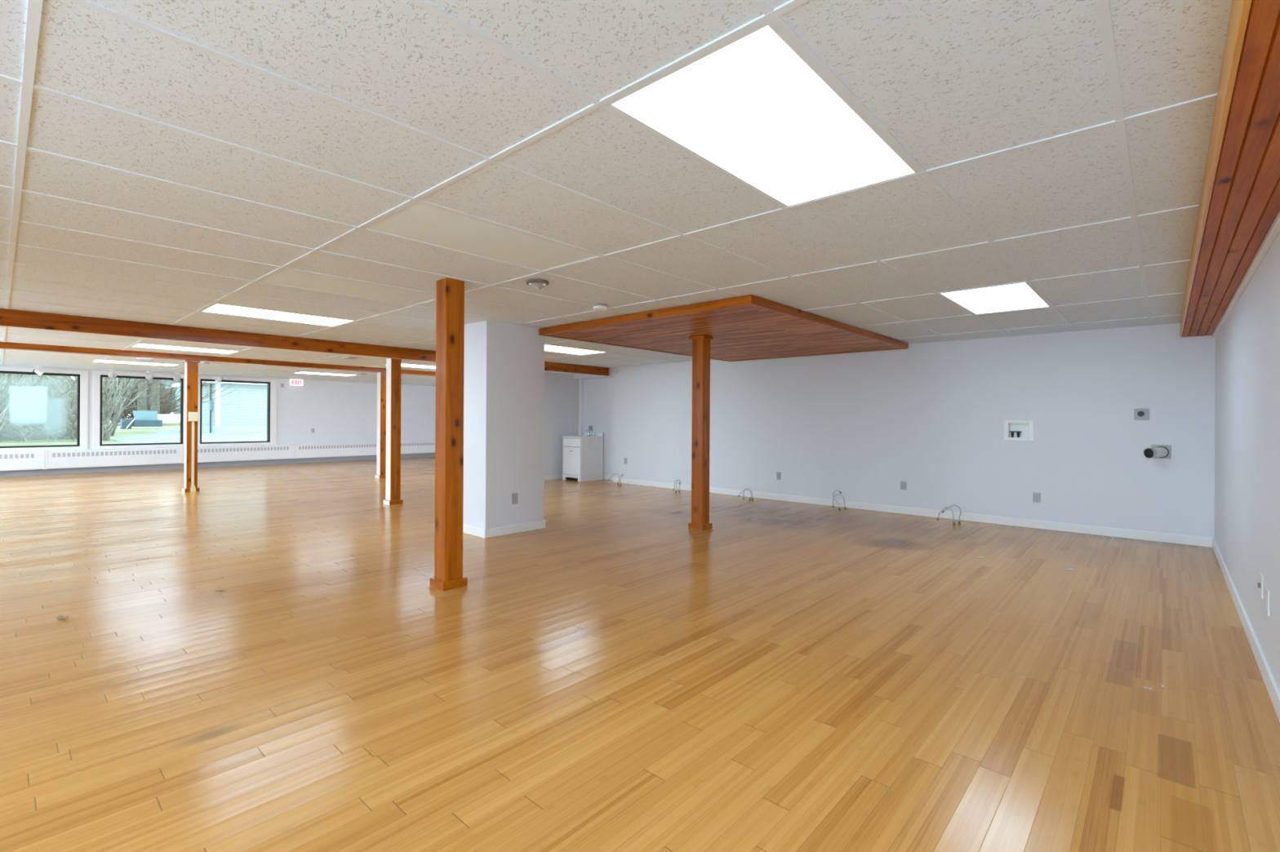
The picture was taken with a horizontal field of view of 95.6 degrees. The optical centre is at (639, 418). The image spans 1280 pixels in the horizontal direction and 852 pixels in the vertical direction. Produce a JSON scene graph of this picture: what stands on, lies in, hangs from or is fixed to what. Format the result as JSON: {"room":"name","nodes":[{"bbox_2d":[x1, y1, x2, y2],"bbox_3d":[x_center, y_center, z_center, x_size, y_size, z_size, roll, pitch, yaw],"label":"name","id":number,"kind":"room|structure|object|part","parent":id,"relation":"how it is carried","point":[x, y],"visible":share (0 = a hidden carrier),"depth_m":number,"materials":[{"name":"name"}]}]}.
{"room":"empty commercial space","nodes":[
{"label":"empty commercial space","id":0,"kind":"room"},
{"bbox_2d":[0,364,435,452],"bbox_3d":[-10.345,0.093,14.358,0.200,2.357,13.250,0,0,42],"label":"wall","id":1,"kind":"structure","parent":0,"point":[338,412],"depth_m":16.26,"materials":[{"name":"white paint"}]},
{"bbox_2d":[0,450,44,471],"bbox_3d":[-13.036,0.844,11.125,0.086,0.382,2.288,0,0,42],"label":"baseboard heater","id":2,"kind":"object","parent":1,"relation":"attached to","point":[11,460],"visible":1,"depth_m":11.71,"materials":[{"name":"white metal"}]},
{"bbox_2d":[0,366,88,452],"bbox_3d":[-12.496,-0.191,11.898,0.142,1.700,1.712,0,0,42],"label":"window","id":3,"kind":"structure","parent":1,"relation":"in","point":[26,403],"depth_m":12.01,"materials":[{"name":"white wood"}]},
{"bbox_3d":[-12.502,-0.180,11.912,0.005,1.460,1.381,0,0,42],"label":"pane","id":4,"kind":"part","parent":3,"relation":"part of","materials":[{"name":"clear glass"}]},
{"bbox_2d":[44,447,183,469],"bbox_3d":[-11.509,0.853,12.816,0.086,0.382,2.262,0,0,42],"label":"baseboard heater","id":5,"kind":"object","parent":1,"relation":"attached to","point":[138,456],"visible":1,"depth_m":12.71,"materials":[{"name":"white metal"}]},
{"bbox_2d":[92,370,184,449],"bbox_3d":[-11.302,-0.187,13.220,0.142,1.705,1.705,0,0,42],"label":"window","id":6,"kind":"structure","parent":1,"relation":"in","point":[97,444],"depth_m":12.86,"materials":[{"name":"white wood"}]},
{"bbox_2d":[0,453,435,477],"bbox_3d":[-10.265,1.109,14.281,0.030,0.125,12.950,0,0,42],"label":"baseboard","id":7,"kind":"structure","parent":1,"relation":"attached to","point":[170,466],"depth_m":13.61,"materials":[{"name":"white wood"}]},
{"bbox_2d":[197,375,276,447],"bbox_3d":[-10.116,-0.182,14.534,0.142,1.710,1.755,0,0,42],"label":"window","id":8,"kind":"structure","parent":1,"relation":"in","point":[271,383],"depth_m":14.78,"materials":[{"name":"white wood"}]},
{"bbox_2d":[182,444,294,463],"bbox_3d":[-9.961,0.862,14.530,0.086,0.382,2.348,0,0,42],"label":"baseboard heater","id":9,"kind":"object","parent":1,"relation":"attached to","point":[233,453],"visible":0.91,"depth_m":14.53,"materials":[{"name":"white metal"}]},
{"bbox_2d":[294,442,377,458],"bbox_3d":[-8.393,0.871,16.267,0.086,0.382,2.326,0,0,42],"label":"baseboard heater","id":10,"kind":"object","parent":1,"relation":"attached to","point":[359,449],"visible":0.81,"depth_m":16.13,"materials":[{"name":"white metal"}]},
{"bbox_2d":[400,440,435,453],"bbox_3d":[-6.831,0.879,17.997,0.086,0.382,2.326,0,0,42],"label":"baseboard heater","id":11,"kind":"object","parent":1,"relation":"attached to","point":[422,446],"visible":0.32,"depth_m":17.92,"materials":[{"name":"white metal"}]},
{"bbox_2d":[462,320,545,538],"bbox_3d":[-1.600,0.102,6.483,0.765,2.239,0.784,0,0,42],"label":"wall column","id":12,"kind":"structure","parent":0,"point":[504,363],"depth_m":6.16,"materials":[{"name":"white paint"}]},
{"bbox_3d":[-1.606,1.178,6.483,0.765,0.088,0.784,0,0,42],"label":"baseboard","id":13,"kind":"part","parent":12,"relation":"part of","materials":[{"name":"white paint"}]},
{"bbox_2d":[511,493,517,504],"bbox_3d":[-1.340,0.853,6.220,0.008,0.118,0.074,0,0,42],"label":"wall outlet","id":14,"kind":"object","parent":12,"relation":"attached to","point":[514,495],"visible":1,"depth_m":6.21,"materials":[{"name":"white plastic"}]},
{"bbox_2d":[543,372,578,480],"bbox_3d":[-1.981,0.091,11.502,0.144,2.257,2.420,0,0,42],"label":"wall","id":15,"kind":"structure","parent":0,"point":[561,389],"depth_m":11.77,"materials":[{"name":"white paint"}]},
{"bbox_2d":[578,379,583,435],"bbox_3d":[-1.239,0.196,12.189,0.065,2.055,0.065,0,0,42],"label":"trim","id":16,"kind":"structure","parent":15,"relation":"attached to","point":[580,381],"depth_m":12.17,"materials":[{"name":"white paint"}]},
{"bbox_2d":[582,377,613,479],"bbox_3d":[-0.790,0.098,11.943,1.320,2.257,0.170,0,0,42],"label":"wall","id":17,"kind":"structure","parent":0,"point":[598,393],"depth_m":11.80,"materials":[{"name":"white paint"}]},
{"bbox_2d":[573,367,613,379],"bbox_3d":[-0.870,-0.925,11.751,1.190,0.192,0.230,0,0,42],"label":"trim","id":18,"kind":"structure","parent":17,"relation":"attached to","point":[611,370],"depth_m":11.73,"materials":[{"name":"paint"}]},
{"bbox_2d":[584,431,603,436],"bbox_3d":[-0.947,0.313,11.935,0.546,0.075,0.020,0,0,42],"label":"backsplash","id":19,"kind":"structure","parent":17,"relation":"attached to","point":[585,433],"depth_m":11.86,"materials":[{"name":"white ceramic"}]},
{"bbox_2d":[0,0,1232,386],"bbox_3d":[-3.762,-1.091,8.421,17.920,0.135,13.250,0,0,42],"label":"ceiling","id":20,"kind":"structure","parent":0,"point":[953,81],"depth_m":2.29,"materials":[{"name":"tile"}]},
{"bbox_2d":[32,365,44,376],"bbox_3d":[-12.161,-0.966,11.743,0.116,0.200,0.178,0,0,42],"label":"ceiling spotlight","id":21,"kind":"object","parent":20,"relation":"attached to","point":[37,371],"visible":1,"depth_m":11.72,"materials":[{"name":"white plastic"}]},
{"bbox_2d":[107,368,116,378],"bbox_3d":[-11.318,-0.966,12.454,0.150,0.192,0.150,0,0,42],"label":"ceiling spotlight","id":22,"kind":"object","parent":20,"relation":"attached to","point":[112,375],"visible":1,"depth_m":12.41,"materials":[{"name":"white plastic"}]},
{"bbox_3d":[-11.318,-0.942,12.454,0.150,0.130,0.150,0,0,42],"label":"lamp shade","id":23,"kind":"part","parent":22,"relation":"part of","materials":[{"name":"white metal"}]},
{"bbox_2d":[93,360,177,366],"bbox_3d":[-9.525,-1.055,10.990,0.586,0.005,1.195,0,0,42],"label":"recessed light","id":24,"kind":"object","parent":20,"relation":"in","point":[94,361],"visible":0.99,"depth_m":11.06,"materials":[{"name":"white plastic"}]},
{"bbox_2d":[136,357,155,361],"bbox_3d":[-8.558,-1.024,10.063,0.260,0.044,0.260,0,0,42],"label":"smoke detector","id":25,"kind":"object","parent":20,"relation":"attached to","point":[139,358],"visible":0.99,"depth_m":9.99,"materials":[{"name":"white plastic"}]},
{"bbox_2d":[145,371,153,380],"bbox_3d":[-10.909,-0.963,12.906,0.150,0.192,0.150,0,0,42],"label":"ceiling spotlight","id":26,"kind":"object","parent":20,"relation":"attached to","point":[148,376],"visible":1,"depth_m":12.87,"materials":[{"name":"white plastic"}]},
{"bbox_3d":[-10.909,-0.939,12.906,0.150,0.130,0.150,0,0,42],"label":"lamp shade","id":27,"kind":"part","parent":26,"relation":"part of","materials":[{"name":"white metal"}]},
{"bbox_2d":[173,372,181,381],"bbox_3d":[-10.580,-0.962,13.270,0.150,0.192,0.150,0,0,42],"label":"ceiling spotlight","id":28,"kind":"object","parent":20,"relation":"attached to","point":[176,378],"visible":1,"depth_m":13.22,"materials":[{"name":"white plastic"}]},
{"bbox_2d":[131,343,239,354],"bbox_3d":[-6.732,-1.039,8.626,0.586,0.005,1.195,0,0,42],"label":"recessed light","id":29,"kind":"object","parent":20,"relation":"in","point":[137,345],"visible":1,"depth_m":8.62,"materials":[{"name":"white plastic"}]},
{"bbox_2d":[0,342,435,376],"bbox_3d":[-6.290,-0.998,10.703,0.190,0.091,12.950,0,0,42],"label":"ceiling beam","id":30,"kind":"structure","parent":20,"relation":"attached to","point":[3,345],"depth_m":9.39,"materials":[{"name":"brown wood"}]},
{"bbox_2d":[214,374,223,383],"bbox_3d":[-10.137,-0.955,13.985,0.116,0.200,0.178,0,0,42],"label":"ceiling spotlight","id":31,"kind":"object","parent":20,"relation":"attached to","point":[219,379],"visible":1,"depth_m":13.95,"materials":[{"name":"white plastic"}]},
{"bbox_2d":[200,303,355,326],"bbox_3d":[-3.564,-1.020,5.766,0.586,0.005,1.195,0,0,42],"label":"recessed light","id":32,"kind":"object","parent":20,"relation":"in","point":[216,308],"visible":1,"depth_m":5.73,"materials":[{"name":"white plastic"}]},
{"bbox_2d":[289,378,303,386],"bbox_3d":[-9.074,-0.965,15.339,0.063,0.177,0.310,0,0,42],"label":"exit sign","id":33,"kind":"object","parent":20,"relation":"hanging from","point":[295,382],"visible":1,"depth_m":15.31,"materials":[{"name":"white plastic"}]},
{"bbox_2d":[0,308,608,376],"bbox_3d":[-4.282,-0.944,7.421,0.190,0.172,10.770,0,0,42],"label":"ceiling beam","id":34,"kind":"structure","parent":20,"relation":"attached to","point":[9,318],"depth_m":6.62,"materials":[{"name":"brown wood"}]},
{"bbox_2d":[295,372,355,376],"bbox_3d":[-7.286,-1.042,13.469,0.586,0.005,1.195,0,0,42],"label":"recessed light","id":35,"kind":"object","parent":20,"relation":"in","point":[312,373],"visible":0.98,"depth_m":13.53,"materials":[{"name":"white plastic"}]},
{"bbox_2d":[341,356,360,359],"bbox_3d":[-4.806,-1.016,9.667,0.300,0.016,0.200,0,0,42],"label":"ceiling vent","id":36,"kind":"object","parent":20,"relation":"in","point":[346,357],"visible":1,"depth_m":9.60,"materials":[{"name":"white plastic"}]},
{"bbox_2d":[384,364,435,368],"bbox_3d":[-4.280,-1.024,11.340,0.586,0.005,1.195,0,0,42],"label":"recessed light","id":37,"kind":"object","parent":20,"relation":"in","point":[402,365],"visible":0.48,"depth_m":11.28,"materials":[{"name":"white plastic"}]},
{"bbox_2d":[400,364,435,368],"bbox_3d":[-4.280,-1.025,11.340,0.558,0.001,1.167,0,0,42],"label":"diffuser","id":38,"kind":"object","parent":37,"relation":"attached to","point":[402,365],"depth_m":11.27,"materials":[{"name":"white plastic"}]},
{"bbox_2d":[363,201,600,271],"bbox_3d":[-0.850,-1.000,3.315,0.586,0.015,1.195,0,0,42],"label":"tile","id":39,"kind":"object","parent":20,"relation":"in","point":[419,222],"visible":1,"depth_m":3.21,"materials":[{"name":"white tile"}]},
{"bbox_2d":[525,279,548,289],"bbox_3d":[-0.749,-0.971,4.238,0.164,0.060,0.164,0,0,42],"label":"smoke detector","id":40,"kind":"object","parent":20,"relation":"attached to","point":[537,284],"visible":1,"depth_m":4.19,"materials":[{"name":"white plastic"}]},
{"bbox_2d":[544,344,604,355],"bbox_3d":[-1.113,-1.006,8.481,0.586,0.005,1.195,0,0,42],"label":"recessed light","id":41,"kind":"object","parent":20,"relation":"in","point":[547,348],"visible":0.71,"depth_m":8.55,"materials":[{"name":"white plastic"}]},
{"bbox_2d":[592,303,607,311],"bbox_3d":[-0.350,-0.975,5.097,0.132,0.046,0.132,0,0,42],"label":"smoke detector","id":42,"kind":"object","parent":20,"relation":"attached to","point":[597,307],"visible":1,"depth_m":5.05,"materials":[{"name":"white plastic"}]},
{"bbox_2d":[0,0,1217,386],"bbox_3d":[-3.838,-1.021,8.490,17.315,0.006,12.950,0,0,42],"label":"grid","id":43,"kind":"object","parent":20,"relation":"attached to","point":[34,8],"depth_m":2.47,"materials":[{"name":"white metal"}]},
{"bbox_2d":[538,294,908,361],"bbox_3d":[1.165,-0.953,6.962,2.710,0.072,3.830,0,0,42],"label":"ceiling canopy","id":44,"kind":"object","parent":20,"relation":"attached to","point":[746,327],"visible":1,"depth_m":6.23,"materials":[{"name":"brown wood"}]},
{"bbox_2d":[605,21,919,207],"bbox_3d":[0.507,-0.997,2.089,0.586,0.005,1.195,0,0,42],"label":"recessed light","id":45,"kind":"object","parent":20,"relation":"in","point":[753,107],"visible":1,"depth_m":1.94,"materials":[{"name":"white plastic"}]},
{"bbox_2d":[939,282,1050,314],"bbox_3d":[2.959,-0.983,4.804,0.586,0.005,1.195,0,0,42],"label":"recessed light","id":46,"kind":"object","parent":20,"relation":"in","point":[1019,296],"visible":1,"depth_m":4.76,"materials":[{"name":"white plastic"}]},
{"bbox_2d":[1180,0,1279,337],"bbox_3d":[1.941,-0.915,1.802,0.228,0.140,10.770,0,0,42],"label":"wooden soffit","id":47,"kind":"structure","parent":20,"relation":"attached to","point":[1239,203],"depth_m":1.98,"materials":[{"name":"brown wood"}]},
{"bbox_2d":[0,456,1279,851],"bbox_3d":[-3.775,1.269,8.421,17.920,0.120,13.250,0,0,42],"label":"floor","id":48,"kind":"structure","parent":0,"point":[616,674],"depth_m":2.73,"materials":[{"name":"brown wood"}]},
{"bbox_2d":[55,614,67,620],"bbox_3d":[-3.484,1.198,3.507,0.070,0.018,0.050,0,0,2],"label":"chip","id":49,"kind":"object","parent":48,"relation":"on","point":[60,617],"visible":1,"depth_m":3.51,"materials":[{"name":"beige wood"}]},
{"bbox_2d":[182,360,199,492],"bbox_3d":[-7.359,0.116,9.519,0.192,2.146,0.194,0,0,42],"label":"wooden post","id":50,"kind":"object","parent":48,"relation":"on","point":[191,366],"visible":0.94,"depth_m":9.46,"materials":[{"name":"brown wood"}]},
{"bbox_2d":[188,412,198,492],"bbox_3d":[-7.282,0.539,9.462,0.047,1.300,0.124,0,0,42],"label":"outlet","id":51,"kind":"object","parent":50,"relation":"attached to","point":[193,416],"visible":1,"depth_m":9.46,"materials":[{"name":"beige plastic"}]},
{"bbox_2d":[374,372,386,478],"bbox_3d":[-5.261,0.128,11.849,0.192,2.146,0.194,0,0,42],"label":"wooden post","id":52,"kind":"object","parent":48,"relation":"on","point":[381,376],"visible":0.81,"depth_m":11.79,"materials":[{"name":"brown wood"}]},
{"bbox_2d":[383,358,402,505],"bbox_3d":[-3.515,0.178,8.277,0.192,2.066,0.194,0,0,42],"label":"wooden post","id":53,"kind":"object","parent":48,"relation":"on","point":[393,477],"visible":1,"depth_m":8.22,"materials":[{"name":"brown wood"}]},
{"bbox_2d":[429,277,467,591],"bbox_3d":[-1.396,0.105,4.253,0.192,2.236,0.192,0,0,42],"label":"wooden post","id":54,"kind":"object","parent":48,"relation":"on","point":[450,293],"visible":0.99,"depth_m":4.20,"materials":[{"name":"brown wood"}]},
{"bbox_2d":[562,429,603,481],"bbox_3d":[-1.159,0.715,11.703,0.546,1.018,0.646,0,0,42],"label":"base cabinet","id":55,"kind":"object","parent":48,"relation":"on","point":[583,455],"visible":1,"depth_m":11.52,"materials":[{"name":"white wood"}]},
{"bbox_3d":[-1.351,0.833,11.491,0.518,0.550,0.022,0,0,42],"label":"door","id":56,"kind":"part","parent":55,"relation":"part of","materials":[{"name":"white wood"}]},
{"bbox_3d":[-1.349,0.468,11.491,0.518,0.160,0.022,0,0,42],"label":"false drawer","id":57,"kind":"part","parent":55,"relation":"part of","materials":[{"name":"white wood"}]},
{"bbox_2d":[562,435,603,447],"bbox_3d":[-1.152,0.474,11.709,0.546,0.250,0.629,0,0,42],"label":"sink","id":58,"kind":"object","parent":55,"relation":"in","point":[568,441],"depth_m":11.53,"materials":[{"name":"white ceramic"}]},
{"bbox_2d":[584,429,595,435],"bbox_3d":[-1.042,0.279,11.829,0.210,0.143,0.185,0,0,42],"label":"faucet","id":59,"kind":"object","parent":55,"relation":"on","point":[589,433],"depth_m":11.85,"materials":[{"name":"silver metal"}]},
{"bbox_2d":[672,480,680,492],"bbox_3d":[0.618,1.129,9.826,0.182,0.213,0.057,0,0,42],"label":"supply hose","id":60,"kind":"object","parent":48,"relation":"on","point":[676,480],"visible":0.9,"depth_m":9.80,"materials":[{"name":"metal"}]},
{"bbox_2d":[688,334,713,530],"bbox_3d":[0.687,0.152,6.560,0.192,2.165,0.192,0,0,42],"label":"wooden post","id":61,"kind":"object","parent":48,"relation":"on","point":[700,344],"visible":1,"depth_m":6.51,"materials":[{"name":"brown wood"}]},
{"bbox_2d":[737,488,751,500],"bbox_3d":[1.618,1.163,8.945,0.243,0.159,0.057,0,0,42],"label":"supply hose","id":62,"kind":"object","parent":48,"relation":"on","point":[746,489],"visible":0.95,"depth_m":8.93,"materials":[{"name":"metal"}]},
{"bbox_2d":[742,488,753,501],"bbox_3d":[1.648,1.151,8.869,0.198,0.196,0.057,0,0,42],"label":"supply hose","id":63,"kind":"object","parent":48,"relation":"on","point":[746,488],"visible":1,"depth_m":8.82,"materials":[{"name":"metal"}]},
{"bbox_2d":[832,489,841,510],"bbox_3d":[2.706,1.111,7.980,0.039,0.274,0.146,0,0,-33],"label":"supply hose","id":64,"kind":"object","parent":48,"relation":"on","point":[840,492],"visible":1,"depth_m":7.97,"materials":[{"name":"metal"}]},
{"bbox_2d":[832,493,846,509],"bbox_3d":[2.762,1.144,8.052,0.200,0.209,0.057,0,0,42],"label":"supply hose","id":65,"kind":"object","parent":48,"relation":"on","point":[837,494],"visible":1,"depth_m":8.02,"materials":[{"name":"metal"}]},
{"bbox_2d":[936,506,955,525],"bbox_3d":[3.638,1.148,6.893,0.208,0.211,0.057,0,0,42],"label":"supply hose","id":66,"kind":"object","parent":48,"relation":"on","point":[953,522],"visible":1,"depth_m":6.88,"materials":[{"name":"metal"}]},
{"bbox_2d":[942,504,961,524],"bbox_3d":[3.740,1.138,6.967,0.223,0.231,0.057,0,0,42],"label":"supply hose","id":67,"kind":"object","parent":48,"relation":"on","point":[958,521],"visible":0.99,"depth_m":6.91,"materials":[{"name":"metal"}]},
{"bbox_2d":[613,323,1215,538],"bbox_3d":[2.758,0.118,8.584,8.450,2.257,0.400,0,0,42],"label":"wall","id":68,"kind":"structure","parent":0,"point":[931,417],"depth_m":7.17,"materials":[{"name":"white paint"}]},
{"bbox_2d":[613,368,617,373],"bbox_3d":[-0.482,-0.922,11.226,0.070,0.100,0.030,0,0,42],"label":"junction box","id":69,"kind":"object","parent":68,"relation":"attached to","point":[615,371],"visible":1,"depth_m":11.21,"materials":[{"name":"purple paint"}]},
{"bbox_2d":[776,471,781,479],"bbox_3d":[2.122,0.871,8.880,0.074,0.118,0.008,0,0,42],"label":"wall outlet","id":70,"kind":"object","parent":68,"relation":"attached to","point":[778,473],"visible":1,"depth_m":8.88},
{"bbox_2d":[900,481,906,489],"bbox_3d":[3.475,0.881,7.658,0.078,0.108,0.007,0,0,42],"label":"wall plate","id":71,"kind":"object","parent":68,"relation":"attached to","point":[903,484],"visible":1,"depth_m":7.65,"materials":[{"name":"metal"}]},
{"bbox_2d":[604,475,1212,547],"bbox_3d":[2.455,1.199,8.728,8.756,0.092,0.244,0,0,42],"label":"baseboard","id":72,"kind":"structure","parent":68,"relation":"attached to","point":[1100,531],"depth_m":7.10,"materials":[{"name":"white paint"}]},
{"bbox_2d":[1004,420,1033,440],"bbox_3d":[4.461,0.135,6.829,0.296,0.236,0.093,0,0,42],"label":"washer box","id":73,"kind":"object","parent":68,"relation":"attached to","point":[1014,430],"visible":1,"depth_m":6.84,"materials":[{"name":"white plastic"}]},
{"bbox_2d":[1032,492,1040,502],"bbox_3d":[4.563,0.905,6.676,0.076,0.112,0.007,0,0,42],"label":"wall plate","id":74,"kind":"object","parent":68,"relation":"attached to","point":[1036,496],"visible":1,"depth_m":6.67,"materials":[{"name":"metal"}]},
{"bbox_2d":[1133,408,1149,419],"bbox_3d":[5.236,-0.050,6.061,0.116,0.116,0.026,0,0,42],"label":"dryer outlet","id":75,"kind":"object","parent":68,"relation":"attached to","point":[1139,414],"visible":1,"depth_m":6.06,"materials":[{"name":"grey metal"}]},
{"bbox_2d":[1137,411,1144,416],"bbox_3d":[5.226,-0.053,6.057,0.056,0.056,0.007,0,0,42],"label":"socket","id":76,"kind":"object","parent":75,"relation":"attached to","point":[1139,413],"depth_m":6.06,"materials":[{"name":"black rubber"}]},
{"bbox_2d":[1143,444,1171,458],"bbox_3d":[5.261,0.335,5.923,0.272,0.140,0.145,0,0,-23],"label":"air vent","id":77,"kind":"object","parent":68,"relation":"in","point":[1158,451],"visible":1,"depth_m":5.89,"materials":[{"name":"white plastic"}]},
{"bbox_2d":[1213,231,1279,690],"bbox_3d":[2.179,0.115,1.750,0.150,2.257,11.320,0,0,42],"label":"wall","id":78,"kind":"structure","parent":0,"point":[1246,538],"depth_m":3.25,"materials":[{"name":"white paint"}]},
{"bbox_2d":[1211,209,1279,337],"bbox_3d":[2.036,-0.906,1.717,0.027,0.174,10.770,0,0,42],"label":"trim","id":79,"kind":"structure","parent":78,"relation":"attached to","point":[1274,228],"depth_m":3.12,"materials":[{"name":"white paint"}]},
{"bbox_2d":[1212,538,1279,722],"bbox_3d":[2.024,1.197,1.707,0.014,0.092,10.756,0,0,42],"label":"baseboard","id":80,"kind":"structure","parent":78,"relation":"attached to","point":[1273,691],"depth_m":3.11,"materials":[{"name":"white paint"}]},
{"bbox_2d":[1257,572,1263,599],"bbox_3d":[3.126,0.839,2.927,0.016,0.118,0.074,0,0,42],"label":"electrical outlet","id":81,"kind":"object","parent":78,"relation":"attached to","point":[1261,576],"visible":1,"depth_m":2.92,"materials":[{"name":"white plastic"}]},
{"bbox_2d":[1266,586,1269,616],"bbox_3d":[2.968,0.863,2.746,0.007,0.120,0.075,0,0,42],"label":"wall plate","id":82,"kind":"object","parent":78,"relation":"attached to","point":[1267,588],"visible":1,"depth_m":2.73,"materials":[{"name":"white plastic"}]},
{"label":"outside","id":83,"kind":"structure","parent":0,"visible":0},
{"bbox_2d":[0,373,115,440],"bbox_3d":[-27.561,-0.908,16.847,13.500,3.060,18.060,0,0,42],"label":"shrub","id":84,"kind":"object","parent":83,"point":[34,437],"visible":0.05,"depth_m":19.29,"materials":[{"name":"green plant"}]},
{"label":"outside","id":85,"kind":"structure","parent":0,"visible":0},
{"bbox_2d":[110,431,266,443],"bbox_3d":[-9.444,0.680,30.282,19.400,0.032,27.700,0,0,42],"label":"driveway","id":86,"kind":"structure","parent":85,"point":[160,437],"depth_m":19.47,"materials":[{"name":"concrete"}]},
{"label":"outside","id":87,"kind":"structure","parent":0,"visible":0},
{"bbox_2d":[0,422,180,446],"bbox_3d":[-34.835,0.680,41.554,72.600,0.300,105.000,0,0,42],"label":"lawn","id":88,"kind":"structure","parent":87,"point":[119,433],"depth_m":20.10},
{"bbox_2d":[0,373,132,442],"bbox_3d":[-19.300,-1.148,15.839,7.494,3.564,8.362,0,0,39],"label":"trees","id":89,"kind":"object","parent":88,"relation":"on","point":[68,422],"visible":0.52,"depth_m":16.62,"materials":[{"name":"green plant"}]},
{"bbox_2d":[35,374,148,440],"bbox_3d":[-15.883,-1.425,17.076,2.786,4.193,3.604,0,0,-34],"label":"bare shrub","id":90,"kind":"object","parent":88,"relation":"on","point":[113,404],"visible":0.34,"depth_m":17.15,"materials":[{"name":"plant"}]},
{"bbox_2d":[75,377,180,424],"bbox_3d":[-41.365,-2.971,46.407,12.971,6.985,9.824,0,0,42],"label":"scrub","id":91,"kind":"object","parent":88,"relation":"on","point":[163,409],"visible":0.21,"depth_m":45.18,"materials":[{"name":"plant"}]},
{"bbox_2d":[120,410,162,428],"bbox_3d":[-28.353,0.045,33.024,1.050,1.020,1.740,0,0,42],"label":"trailer","id":92,"kind":"object","parent":88,"relation":"on","point":[141,418],"visible":1,"depth_m":32.84,"materials":[{"name":"blue paint"}]},
{"bbox_3d":[-28.159,-0.204,33.051,0.100,0.520,1.100,0,0,42],"label":"lid","id":93,"kind":"part","parent":92,"relation":"part of","materials":[{"name":"blue paint"}]},
{"bbox_2d":[137,378,146,410],"bbox_3d":[-33.461,-4.606,40.143,5.108,10.387,6.448,0,0,42],"label":"bare tree","id":94,"kind":"object","parent":88,"relation":"on","point":[142,384],"visible":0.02,"depth_m":39.85,"materials":[{"name":"grey plant"}]},
{"bbox_2d":[109,377,180,435],"bbox_3d":[-18.092,-1.558,22.098,5.212,4.522,5.710,0,0,-8],"label":"bare tree","id":95,"kind":"object","parent":88,"relation":"on","point":[171,381],"visible":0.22,"depth_m":21.65,"materials":[{"name":"grey plant"}]},
{"bbox_2d":[150,379,159,414],"bbox_3d":[-35.979,-3.702,43.095,0.600,8.550,0.600,0,0,42],"label":"bare tree","id":96,"kind":"object","parent":88,"relation":"on","point":[153,398],"visible":0.36,"depth_m":42.91,"materials":[{"name":"grey plant"}]},
{"bbox_2d":[65,377,248,422],"bbox_3d":[-17.434,-1.538,21.493,7.362,4.453,4.888,0,0,-30],"label":"bare tree","id":97,"kind":"object","parent":88,"relation":"on","point":[206,393],"visible":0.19,"depth_m":21.44,"materials":[{"name":"grey plant"}]},
{"bbox_2d":[146,379,180,414],"bbox_3d":[-42.871,-2.817,60.685,6.600,6.600,14.600,0,0,42],"label":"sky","id":98,"kind":"structure","parent":88,"relation":"on","point":[177,390],"depth_m":54.92,"materials":[{"name":"white"}]},
{"bbox_2d":[157,413,180,424],"bbox_3d":[-32.351,0.054,40.123,0.720,0.980,3.500,0,0,42],"label":"storage tank","id":99,"kind":"object","parent":88,"relation":"on","point":[171,419],"visible":0.23,"depth_m":39.83,"materials":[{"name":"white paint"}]},
{"bbox_2d":[170,380,266,433],"bbox_3d":[-15.728,-1.590,33.321,8.180,4.660,16.350,0,0,42],"label":"building","id":100,"kind":"structure","parent":88,"relation":"on","point":[250,406],"depth_m":25.66,"materials":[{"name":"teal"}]}
]}

